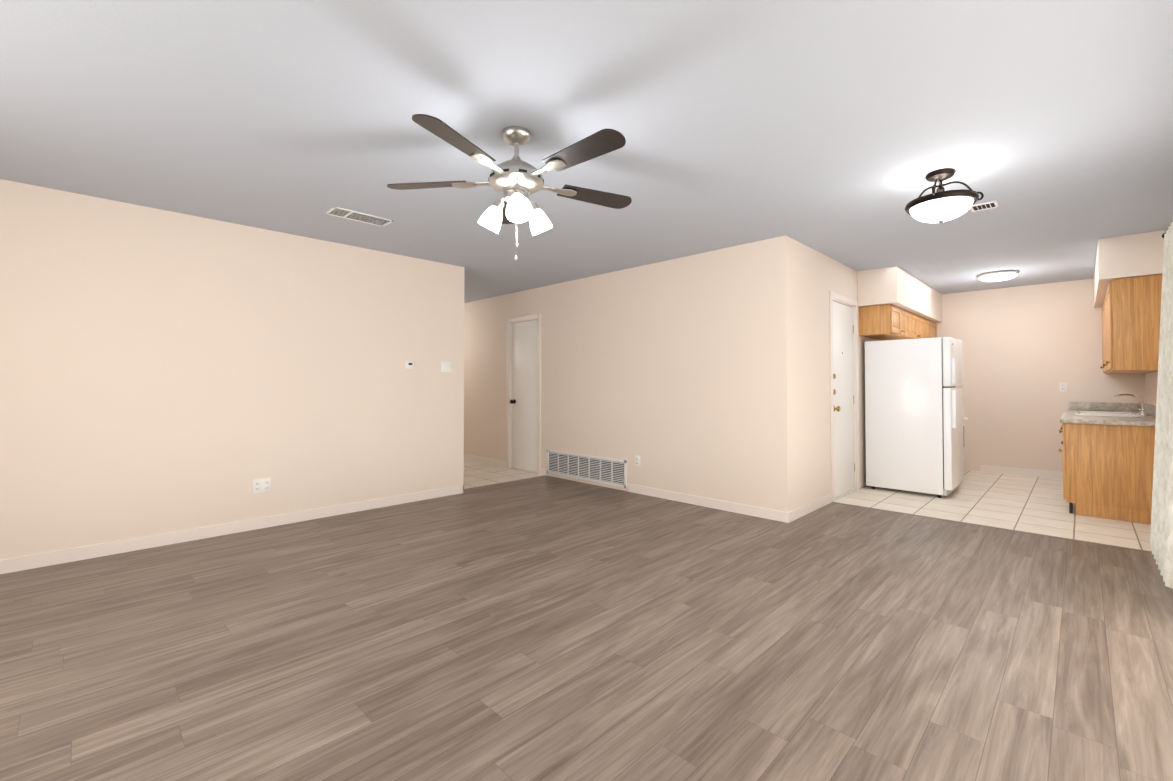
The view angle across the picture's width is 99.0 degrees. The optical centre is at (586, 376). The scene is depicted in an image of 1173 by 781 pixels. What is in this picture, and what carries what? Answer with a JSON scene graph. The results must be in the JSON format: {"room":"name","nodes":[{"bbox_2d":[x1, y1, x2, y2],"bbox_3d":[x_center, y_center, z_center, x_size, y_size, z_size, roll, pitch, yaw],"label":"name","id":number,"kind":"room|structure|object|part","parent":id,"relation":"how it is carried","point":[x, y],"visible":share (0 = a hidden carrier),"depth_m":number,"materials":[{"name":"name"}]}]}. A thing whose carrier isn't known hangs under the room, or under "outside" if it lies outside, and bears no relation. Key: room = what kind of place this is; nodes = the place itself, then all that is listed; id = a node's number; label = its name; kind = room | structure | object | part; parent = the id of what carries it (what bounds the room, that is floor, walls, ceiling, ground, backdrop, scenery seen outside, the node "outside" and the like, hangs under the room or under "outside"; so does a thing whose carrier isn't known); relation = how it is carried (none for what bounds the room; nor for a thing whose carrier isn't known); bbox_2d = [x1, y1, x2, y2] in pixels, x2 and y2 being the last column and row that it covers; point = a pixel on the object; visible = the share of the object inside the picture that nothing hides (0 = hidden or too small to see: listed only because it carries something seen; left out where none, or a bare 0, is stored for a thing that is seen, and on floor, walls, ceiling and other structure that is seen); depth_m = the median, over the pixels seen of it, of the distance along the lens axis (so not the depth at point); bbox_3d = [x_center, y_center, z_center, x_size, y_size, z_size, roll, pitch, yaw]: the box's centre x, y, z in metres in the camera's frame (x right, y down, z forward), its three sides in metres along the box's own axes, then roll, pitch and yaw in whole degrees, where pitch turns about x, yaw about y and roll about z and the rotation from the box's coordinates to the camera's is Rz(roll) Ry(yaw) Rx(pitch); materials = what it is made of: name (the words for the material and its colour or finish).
{"room":"living room","nodes":[
{"label":"living room","id":0,"kind":"room"},
{"bbox_2d":[0,179,463,559],"bbox_3d":[-2.908,0.012,3.929,0.160,2.440,4.340,-1,-1,45],"label":"wall","id":1,"kind":"structure","parent":0,"point":[163,371],"depth_m":3.79,"materials":[{"name":"paint"}]},
{"bbox_2d":[0,485,463,573],"bbox_3d":[-2.794,1.189,3.903,0.012,0.085,4.190,-1,-1,45],"label":"baseboard","id":2,"kind":"structure","parent":1,"relation":"attached to","point":[16,564],"depth_m":3.78,"materials":[{"name":"paint"}]},
{"bbox_2d":[253,477,270,493],"bbox_3d":[-2.637,0.889,4.069,0.010,0.116,0.130,-1,-1,45],"label":"outlet","id":3,"kind":"object","parent":1,"relation":"attached to","point":[262,485],"visible":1,"depth_m":4.07,"materials":[{"name":"white plastic"}]},
{"bbox_2d":[405,361,414,368],"bbox_3d":[-1.752,-0.111,4.969,0.024,0.085,0.100,-1,-1,45],"label":"thermostat","id":4,"kind":"object","parent":1,"relation":"attached to","point":[409,364],"visible":1,"depth_m":4.95,"materials":[{"name":"white plastic"}]},
{"bbox_2d":[441,361,451,371],"bbox_3d":[-1.467,-0.101,5.263,0.016,0.116,0.130,-1,-1,45],"label":"light switch","id":5,"kind":"object","parent":1,"relation":"attached to","point":[446,366],"visible":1,"depth_m":5.26,"materials":[{"name":"white plastic"}]},
{"bbox_2d":[464,460,543,488],"bbox_3d":[-2.003,1.313,6.979,2.870,0.060,1.300,-1,-1,45],"label":"floor","id":6,"kind":"structure","parent":0,"point":[477,474],"depth_m":6.49,"materials":[{"name":"beige tile"}]},
{"bbox_2d":[511,467,536,473],"bbox_3d":[-0.810,1.306,6.798,0.620,0.068,0.120,-1,-1,45],"label":"threshold","id":7,"kind":"object","parent":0,"point":[524,470],"visible":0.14,"depth_m":6.75,"materials":[{"name":"paint"}]},
{"bbox_2d":[0,475,1172,780],"bbox_3d":[-0.173,1.245,2.927,5.430,0.060,6.550,-1,-1,45],"label":"floor","id":8,"kind":"structure","parent":0,"point":[544,627],"depth_m":2.19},
{"bbox_2d":[832,502,1151,552],"bbox_3d":[3.243,1.234,4.157,2.300,0.004,0.024,-1,-1,45],"label":"transition piece","id":9,"kind":"object","parent":8,"relation":"on","point":[1001,528],"visible":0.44,"depth_m":4.01,"materials":[{"name":"brown"}]},
{"bbox_2d":[0,0,1172,302],"bbox_3d":[-0.033,-1.238,5.151,8.540,0.100,10.090,-1,-1,45],"label":"ceiling","id":10,"kind":"structure","parent":0,"point":[838,130],"depth_m":2.42,"materials":[{"name":"paint"}]},
{"bbox_2d":[325,206,393,226],"bbox_3d":[-1.719,-1.207,3.801,0.200,0.007,0.440,-1,-1,45],"label":"ceiling vent","id":11,"kind":"object","parent":10,"relation":"in","point":[356,216],"visible":0.98,"depth_m":3.78,"materials":[{"name":"white metal"}]},
{"bbox_2d":[387,114,631,259],"bbox_3d":[-0.312,-0.905,2.497,1.263,0.654,1.310,-1,-1,45],"label":"ceiling fan","id":12,"kind":"object","parent":10,"relation":"hanging from","point":[516,180],"visible":1,"depth_m":2.43,"materials":[{"name":"brown wood"}]},
{"bbox_3d":[-0.335,-0.807,2.556,0.388,0.143,0.361,-1,-1,45],"label":"lamp shade","id":13,"kind":"part","parent":12,"relation":"part of","materials":[{"name":"white glass"}]},
{"bbox_2d":[905,168,983,224],"bbox_3d":[2.119,-1.065,3.001,0.386,0.317,0.405,-1,-1,45],"label":"light","id":14,"kind":"object","parent":10,"relation":"attached to","point":[940,205],"visible":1,"depth_m":2.94,"materials":[{"name":"white glass"}]},
{"bbox_3d":[2.132,-0.985,3.013,0.318,0.100,0.318,-1,-1,45],"label":"lamp shade","id":15,"kind":"part","parent":14,"relation":"part of","materials":[{"name":"white glass"}]},
{"bbox_2d":[969,200,999,211],"bbox_3d":[2.836,-1.211,3.573,0.160,0.007,0.160,-1,-1,45],"label":"ceiling vent","id":16,"kind":"object","parent":10,"relation":"in","point":[984,206],"visible":0.88,"depth_m":3.57,"materials":[{"name":"white metal"}]},
{"bbox_2d":[977,270,1018,281],"bbox_3d":[4.726,-1.138,5.753,0.380,0.080,0.380,-1,-1,45],"label":"kitchen light","id":17,"kind":"object","parent":10,"relation":"attached to","point":[1002,275],"visible":1,"depth_m":5.65,"materials":[{"name":"white glass"}]},
{"bbox_3d":[4.726,-1.123,5.753,0.344,0.050,0.344,-1,-1,45],"label":"lamp shade","id":18,"kind":"part","parent":17,"relation":"part of","materials":[{"name":"white glass"}]},
{"bbox_2d":[464,235,792,511],"bbox_3d":[-0.391,0.053,6.404,6.000,2.440,0.120,-1,-1,45],"label":"wall","id":19,"kind":"structure","parent":0,"point":[675,375],"depth_m":5.12,"materials":[{"name":"paint"}]},
{"bbox_2d":[464,454,505,467],"bbox_3d":[-1.849,1.253,7.733,2.030,0.085,0.012,-1,-1,45],"label":"baseboard","id":20,"kind":"structure","parent":19,"relation":"attached to","point":[494,462],"depth_m":7.37,"materials":[{"name":"paint"}]},
{"bbox_2d":[506,313,540,473],"bbox_3d":[-0.815,0.230,6.811,0.740,2.100,0.134,-1,-1,45],"label":"door frame","id":21,"kind":"structure","parent":19,"relation":"attached to","point":[530,317],"depth_m":6.97,"materials":[{"name":"paint"}]},
{"bbox_2d":[510,320,537,471],"bbox_3d":[-0.847,0.261,6.779,0.590,2.013,0.100,-1,-1,45],"label":"hall door","id":22,"kind":"structure","parent":19,"relation":"in","point":[524,401],"depth_m":6.79,"materials":[{"name":"paint"}]},
{"bbox_2d":[547,450,626,487],"bbox_3d":[-0.033,1.080,5.938,1.320,0.300,0.016,-1,-1,45],"label":"air vent","id":23,"kind":"object","parent":19,"relation":"in","point":[607,471],"visible":0.98,"depth_m":5.87,"materials":[{"name":"white metal"}]},
{"bbox_2d":[635,455,639,466],"bbox_3d":[0.545,0.911,5.373,0.072,0.116,0.010,-1,-1,45],"label":"outlet","id":24,"kind":"object","parent":19,"relation":"attached to","point":[637,460],"visible":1,"depth_m":5.37,"materials":[{"name":"white plastic"}]},
{"bbox_2d":[628,484,791,522],"bbox_3d":[1.082,1.205,4.836,1.752,0.085,0.012,-1,-1,45],"label":"baseboard","id":25,"kind":"structure","parent":19,"relation":"attached to","point":[760,512],"depth_m":4.70,"materials":[{"name":"paint"}]},
{"bbox_2d":[792,239,881,509],"bbox_3d":[3.265,0.045,5.920,0.120,2.440,4.330,-1,-1,45],"label":"wall","id":26,"kind":"structure","parent":0,"point":[817,276],"depth_m":4.70,"materials":[{"name":"paint"}]},
{"bbox_2d":[792,494,831,520],"bbox_3d":[2.064,1.200,4.592,0.012,0.085,1.020,-1,-1,45],"label":"baseboard","id":27,"kind":"structure","parent":26,"relation":"attached to","point":[810,507],"depth_m":4.58,"materials":[{"name":"paint"}]},
{"bbox_2d":[833,301,854,497],"bbox_3d":[2.725,0.236,5.298,0.106,2.013,0.722,-1,-1,45],"label":"entry door","id":28,"kind":"structure","parent":26,"relation":"in","point":[843,332],"depth_m":5.32,"materials":[{"name":"paint"}]},
{"bbox_2d":[829,291,859,501],"bbox_3d":[2.689,0.205,5.325,0.134,2.100,0.860,-1,-1,45],"label":"door frame","id":29,"kind":"structure","parent":26,"relation":"attached to","point":[834,296],"depth_m":5.53,"materials":[{"name":"paint"}]},
{"bbox_2d":[859,304,910,339],"bbox_3d":[3.490,-0.616,5.838,0.326,0.320,0.855,-1,-1,45],"label":"upper cabinet","id":30,"kind":"object","parent":26,"relation":"attached to","point":[885,322],"depth_m":5.58,"materials":[{"name":"brown wood"}]},
{"bbox_2d":[883,313,926,340],"bbox_3d":[4.025,-0.607,6.380,0.326,0.320,0.904,-1,-1,45],"label":"upper cabinet","id":31,"kind":"object","parent":26,"relation":"attached to","point":[918,324],"depth_m":6.30,"materials":[{"name":"brown wood"}]},
{"bbox_2d":[927,320,936,337],"bbox_3d":[4.560,-0.598,6.921,0.326,0.320,0.855,-1,-1,45],"label":"upper cabinet","id":32,"kind":"object","parent":26,"relation":"attached to","point":[931,326],"depth_m":6.86,"materials":[{"name":"brown wood"}]},
{"bbox_2d":[834,489,856,499],"bbox_3d":[2.685,1.281,5.312,0.120,0.068,0.740,-1,-1,45],"label":"threshold","id":33,"kind":"object","parent":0,"point":[844,494],"visible":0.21,"depth_m":5.27,"materials":[{"name":"paint"}]},
{"bbox_2d":[857,266,941,322],"bbox_3d":[4.033,-0.970,6.350,0.388,0.394,2.418,-1,-1,45],"label":"soffit","id":34,"kind":"structure","parent":0,"point":[898,287],"depth_m":5.58,"materials":[{"name":"paint"}]},
{"bbox_2d":[834,470,1151,550],"bbox_3d":[4.403,1.285,5.329,2.300,0.060,3.300,-1,-1,45],"label":"floor","id":35,"kind":"structure","parent":0,"point":[1033,504],"depth_m":4.75,"materials":[{"name":"beige tile"}]},
{"bbox_2d":[865,337,963,497],"bbox_3d":[3.678,0.428,5.589,0.825,1.662,0.730,-1,-1,45],"label":"fridge","id":36,"kind":"object","parent":35,"relation":"on","point":[914,417],"visible":1,"depth_m":5.32,"materials":[{"name":"white metal"}]},
{"bbox_2d":[963,404,968,470],"bbox_3d":[4.202,0.717,6.184,0.765,1.105,0.760,-1,-1,45],"label":"stove","id":37,"kind":"object","parent":35,"relation":"on","point":[964,418],"visible":0.04,"depth_m":6.15,"materials":[{"name":"white"}]},
{"bbox_2d":[1062,422,1154,523],"bbox_3d":[4.749,0.834,4.513,0.646,0.815,0.515,-1,-1,45],"label":"base cabinet","id":38,"kind":"object","parent":35,"relation":"on","point":[1108,457],"depth_m":4.35,"materials":[{"name":"brown wood"}]},
{"bbox_2d":[1060,410,1155,425],"bbox_3d":[5.341,0.416,5.132,0.663,0.038,2.278,-1,-1,45],"label":"countertop","id":39,"kind":"structure","parent":38,"relation":"on","point":[1068,415],"depth_m":4.46,"materials":[{"name":"grey stone"}]},
{"bbox_2d":[1074,410,1145,417],"bbox_3d":[5.365,0.485,5.164,0.460,0.205,0.860,-1,-1,45],"label":"sink","id":40,"kind":"object","parent":39,"relation":"in","point":[1101,413],"depth_m":5.35,"materials":[{"name":"silver metal"}]},
{"bbox_2d":[1114,394,1149,417],"bbox_3d":[5.483,0.286,5.051,0.228,0.219,0.284,-1,-1,45],"label":"faucet","id":41,"kind":"object","parent":39,"relation":"on","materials":[{"name":"silver metal"}]},
{"bbox_2d":[936,279,1145,471],"bbox_3d":[5.648,0.055,6.524,2.420,2.440,0.120,-1,-1,45],"label":"wall","id":42,"kind":"structure","parent":0,"point":[1027,350],"depth_m":6.43,"materials":[{"name":"paint"}]},
{"bbox_2d":[980,465,1062,478],"bbox_3d":[5.619,1.231,6.440,0.870,0.085,0.012,-1,-1,45],"label":"baseboard","id":43,"kind":"structure","parent":42,"relation":"attached to","point":[986,468],"depth_m":6.44,"materials":[{"name":"paint"}]},
{"bbox_2d":[1059,383,1066,391],"bbox_3d":[5.894,0.139,6.188,0.072,0.116,0.010,-1,-1,45],"label":"outlet","id":44,"kind":"object","parent":42,"relation":"attached to","point":[1062,387],"visible":1,"depth_m":6.19,"materials":[{"name":"white plastic"}]},
{"bbox_2d":[1070,402,1113,409],"bbox_3d":[6.147,0.360,5.923,0.628,0.100,0.020,-1,-1,45],"label":"backsplash","id":45,"kind":"structure","parent":42,"relation":"attached to","point":[1073,405],"depth_m":6.00,"materials":[{"name":"grey stone"}]},
{"bbox_2d":[1094,230,1165,307],"bbox_3d":[5.432,-1.012,5.059,0.398,0.354,2.288,-1,-1,45],"label":"soffit","id":46,"kind":"structure","parent":0,"point":[1131,256],"depth_m":4.27,"materials":[{"name":"paint"}]},
{"bbox_2d":[1145,372,1157,405],"bbox_3d":[2.919,-0.018,2.128,0.120,2.440,9.970,-1,-1,45],"label":"wall","id":47,"kind":"structure","parent":0,"point":[1151,379],"depth_m":5.22,"materials":[{"name":"paint"}]},
{"bbox_2d":[1100,310,1103,372],"bbox_3d":[5.921,-0.427,5.499,0.336,0.790,0.960,-1,-1,45],"label":"upper cabinet","id":48,"kind":"object","parent":47,"relation":"attached to","point":[1101,367],"depth_m":5.74,"materials":[{"name":"brown wood"}]},
{"bbox_2d":[1104,274,1161,373],"bbox_3d":[4.859,-0.445,4.425,0.336,0.790,0.515,-1,-1,45],"label":"upper cabinet","id":49,"kind":"object","parent":47,"relation":"attached to","point":[1131,310],"depth_m":4.27,"materials":[{"name":"brown wood"}]},
{"bbox_2d":[1146,403,1155,417],"bbox_3d":[5.573,0.343,4.910,0.020,0.100,2.228,-1,-1,45],"label":"backsplash","id":50,"kind":"structure","parent":47,"relation":"attached to","point":[1149,409],"depth_m":5.10,"materials":[{"name":"grey stone"}]},
{"bbox_3d":[2.553,-1.012,1.937,0.105,0.100,4.404,-1,-1,45],"label":"curtain rod","id":51,"kind":"object","parent":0,"visible":0},
{"bbox_2d":[1150,222,1172,588],"bbox_3d":[3.591,0.114,3.043,0.186,2.135,0.961,-1,-1,45],"label":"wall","id":52,"kind":"structure","parent":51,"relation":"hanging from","point":[1161,541],"depth_m":3.06,"materials":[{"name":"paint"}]}
]}

